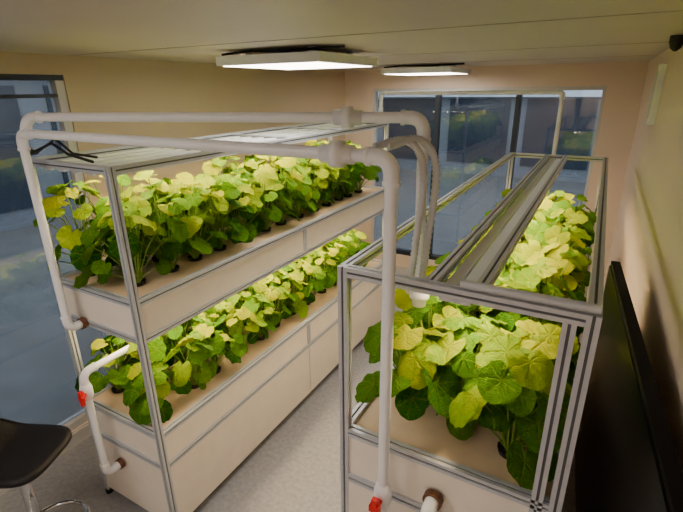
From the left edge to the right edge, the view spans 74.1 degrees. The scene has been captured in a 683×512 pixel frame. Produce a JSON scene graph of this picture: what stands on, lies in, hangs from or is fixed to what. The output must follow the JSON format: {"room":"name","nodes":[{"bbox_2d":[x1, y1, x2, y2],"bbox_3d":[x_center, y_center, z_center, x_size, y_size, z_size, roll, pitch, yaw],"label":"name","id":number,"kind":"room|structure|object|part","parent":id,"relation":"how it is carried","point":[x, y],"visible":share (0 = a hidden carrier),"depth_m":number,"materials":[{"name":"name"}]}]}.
{"room":"indoor hydroponic farm","nodes":[
{"label":"indoor hydroponic farm","id":0,"kind":"room"},
{"bbox_2d":[0,51,344,432],"bbox_3d":[-1.591,-0.025,2.990,0.100,2.385,6.750,10,23,27],"label":"wall","id":1,"kind":"structure","parent":0,"point":[92,84],"depth_m":3.25,"materials":[{"name":"beige paint"}]},
{"bbox_2d":[0,423,90,495],"bbox_3d":[-1.527,1.060,3.360,0.019,0.089,6.550,10,23,27],"label":"baseboard","id":2,"kind":"structure","parent":1,"relation":"attached to","point":[84,432],"depth_m":2.98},
{"bbox_2d":[0,74,119,430],"bbox_3d":[-2.299,0.425,1.801,0.075,2.180,2.840,10,23,27],"label":"frame","id":3,"kind":"object","parent":1,"relation":"attached to","point":[56,86],"visible":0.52,"depth_m":2.60,"materials":[{"name":"black metal"}]},
{"bbox_2d":[69,10,682,64],"bbox_3d":[-0.251,-0.904,1.890,2.970,0.003,4.614,10,23,27],"label":"trim","id":4,"kind":"structure","parent":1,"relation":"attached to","point":[675,10],"depth_m":1.87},
{"bbox_2d":[0,288,582,511],"bbox_3d":[-0.238,1.387,2.714,3.170,0.100,6.750,10,23,27],"label":"floor","id":5,"kind":"structure","parent":0,"point":[296,467],"depth_m":2.74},
{"bbox_2d":[0,418,90,511],"bbox_3d":[-1.385,1.167,2.049,0.451,0.798,0.400,10,23,27],"label":"bar stool","id":6,"kind":"object","parent":5,"relation":"on","point":[27,450],"visible":1,"depth_m":1.98,"materials":[{"name":"black leather"}]},
{"bbox_3d":[-1.402,0.839,1.935,0.380,0.103,0.340,1,20,4],"label":"seat","id":7,"kind":"part","parent":6,"relation":"part of","materials":[{"name":"black leather"}]},
{"bbox_2d":[31,123,388,511],"bbox_3d":[-0.484,0.118,3.240,0.600,1.920,2.640,10,23,27],"label":"rack","id":8,"kind":"object","parent":5,"relation":"on","point":[173,465],"visible":0.62,"depth_m":2.45,"materials":[{"name":"metal"}]},
{"bbox_2d":[15,140,97,162],"bbox_3d":[-1.167,-0.438,1.840,0.477,0.090,0.109,10,23,27],"label":"power cable","id":9,"kind":"object","parent":8,"relation":"on","point":[32,151],"visible":0.76,"depth_m":1.78,"materials":[{"name":"black plastic"}]},
{"bbox_2d":[77,345,128,474],"bbox_3d":[-1.111,0.784,2.375,0.080,0.660,0.484,10,23,27],"label":"drain pipe","id":10,"kind":"object","parent":8,"relation":"attached to","point":[86,393],"visible":0.98,"depth_m":2.21,"materials":[{"name":"white plastic"}]},
{"bbox_2d":[33,140,380,288],"bbox_3d":[-0.545,-0.476,3.035,0.743,0.521,2.738,10,23,27],"label":"plants","id":11,"kind":"object","parent":8,"relation":"in","point":[188,216],"visible":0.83,"depth_m":2.35,"materials":[{"name":"green plant"}]},
{"bbox_2d":[75,229,371,424],"bbox_3d":[-0.517,0.210,3.301,0.679,0.478,2.702,10,23,27],"label":"plants","id":12,"kind":"object","parent":8,"relation":"in","point":[220,327],"visible":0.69,"depth_m":2.64,"materials":[{"name":"green plant"}]},
{"bbox_2d":[337,152,608,511],"bbox_3d":[0.948,0.470,2.542,0.674,1.715,2.720,10,23,27],"label":"rack","id":13,"kind":"object","parent":5,"relation":"on","point":[470,475],"visible":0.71,"depth_m":1.38,"materials":[{"name":"metal"}]},
{"bbox_2d":[16,106,430,511],"bbox_3d":[-0.494,0.230,1.756,1.630,1.544,0.419,10,23,27],"label":"supply pipe","id":14,"kind":"object","parent":13,"relation":"attached to","point":[337,153],"visible":0.97,"depth_m":1.35,"materials":[{"name":"white plastic"}]},
{"bbox_2d":[372,135,439,293],"bbox_3d":[0.169,-0.096,1.268,0.197,0.473,0.082,-7,21,-16],"label":"flexible hose","id":15,"kind":"object","parent":14,"relation":"attached to","point":[411,141],"visible":0.86,"depth_m":1.23,"materials":[{"name":"white plastic"}]},
{"bbox_2d":[420,488,443,511],"bbox_3d":[0.261,0.956,1.415,0.059,0.500,0.097,10,23,27],"label":"drain pipe","id":16,"kind":"object","parent":13,"relation":"attached to","point":[433,500],"visible":1,"depth_m":1.35,"materials":[{"name":"white plastic"}]},
{"bbox_2d":[378,89,564,154],"bbox_3d":[0.963,-1.087,3.646,1.475,0.470,0.072,10,23,27],"label":"pipe","id":17,"kind":"object","parent":13,"relation":"attached to","point":[561,93],"visible":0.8,"depth_m":3.43,"materials":[{"name":"white plastic"}]},
{"bbox_2d":[355,188,596,489],"bbox_3d":[0.942,0.035,2.388,0.732,0.420,2.726,10,23,27],"label":"plants","id":18,"kind":"object","parent":13,"relation":"in","point":[503,375],"visible":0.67,"depth_m":1.44,"materials":[{"name":"green plant"}]},
{"bbox_2d":[460,279,601,314],"bbox_3d":[0.435,0.093,1.063,0.310,0.025,0.025,10,23,27],"label":"corrugated hose","id":19,"kind":"object","parent":13,"relation":"on","point":[465,284],"visible":1,"depth_m":1.05,"materials":[{"name":"white plastic"}]},
{"bbox_2d":[0,0,682,70],"bbox_3d":[-0.264,-0.944,1.852,3.170,0.100,6.750,10,23,27],"label":"ceiling","id":20,"kind":"structure","parent":0,"point":[58,27],"depth_m":1.55,"materials":[{"name":"white paint"}]},
{"bbox_2d":[216,45,377,69],"bbox_3d":[-0.191,-1.079,2.474,0.721,0.078,0.640,10,23,27],"label":"panel light","id":21,"kind":"object","parent":20,"relation":"attached to","point":[311,59],"depth_m":2.28,"materials":[{"name":"white plastic"}]},
{"bbox_2d":[381,63,470,75],"bbox_3d":[0.821,-1.704,4.131,0.721,0.078,0.640,10,23,27],"label":"panel light","id":22,"kind":"object","parent":20,"relation":"attached to","point":[417,69],"depth_m":3.92,"materials":[{"name":"white plastic"}]},
{"bbox_2d":[669,35,682,50],"bbox_3d":[1.401,-0.889,1.889,0.055,0.061,0.055,10,23,27],"label":"security camera","id":23,"kind":"object","parent":20,"relation":"attached to","point":[675,41],"visible":1,"depth_m":1.87,"materials":[{"name":"black plastic"}]},
{"bbox_2d":[345,61,648,300],"bbox_3d":[1.370,-0.801,5.000,2.970,2.385,0.100,10,23,27],"label":"wall","id":24,"kind":"structure","parent":0,"point":[624,81],"depth_m":4.29,"materials":[{"name":"beige paint"}]},
{"bbox_2d":[371,86,606,259],"bbox_3d":[1.403,-0.820,4.970,2.330,1.940,0.075,10,23,27],"label":"frame","id":25,"kind":"object","parent":24,"relation":"attached to","point":[438,99],"visible":0.37,"depth_m":4.65,"materials":[{"name":"white metal"}]},
{"bbox_2d":[395,266,587,301],"bbox_3d":[1.353,0.293,5.349,2.910,0.089,0.017,10,23,27],"label":"baseboard","id":26,"kind":"structure","parent":24,"relation":"attached to","point":[400,270],"depth_m":5.65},
{"bbox_2d":[604,46,682,469],"bbox_3d":[1.089,0.468,1.577,0.100,2.385,6.750,10,23,27],"label":"wall","id":27,"kind":"structure","parent":0,"point":[647,240],"depth_m":1.80,"materials":[{"name":"beige paint"}]},
{"bbox_2d":[575,261,682,511],"bbox_3d":[0.801,0.642,1.296,0.102,0.840,1.404,9,22,24],"label":"wall-mounted television","id":28,"kind":"object","parent":27,"relation":"attached to","point":[627,459],"visible":0.85,"depth_m":1.19,"materials":[{"name":"black plastic"}]},
{"bbox_2d":[646,64,667,124],"bbox_3d":[1.769,-0.907,2.544,0.044,0.320,0.080,10,23,27],"label":"box","id":29,"kind":"object","parent":27,"relation":"attached to","point":[659,78],"visible":1,"depth_m":2.52,"materials":[{"name":"beige plastic"}]},
{"label":"outside","id":30,"kind":"structure","parent":0,"visible":0},
{"bbox_2d":[0,167,585,424],"bbox_3d":[-1.903,-0.114,7.212,50.000,0.130,50.000,10,23,27],"label":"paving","id":31,"kind":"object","parent":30,"point":[38,376],"depth_m":5.37,"materials":[{"name":"grey concrete"}]},
{"bbox_2d":[0,80,74,231],"bbox_3d":[-8.605,-3.151,5.172,3.200,7.120,26.000,10,23,27],"label":"neighbouring building","id":32,"kind":"structure","parent":31,"relation":"on","point":[16,205],"depth_m":8.06,"materials":[{"name":"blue glass"}]},
{"bbox_2d":[377,90,602,182],"bbox_3d":[7.013,-5.133,11.506,16.000,6.120,3.200,10,23,27],"label":"neighbouring building","id":33,"kind":"structure","parent":31,"relation":"on","point":[476,130],"depth_m":12.11,"materials":[{"name":"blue glass"}]}
]}

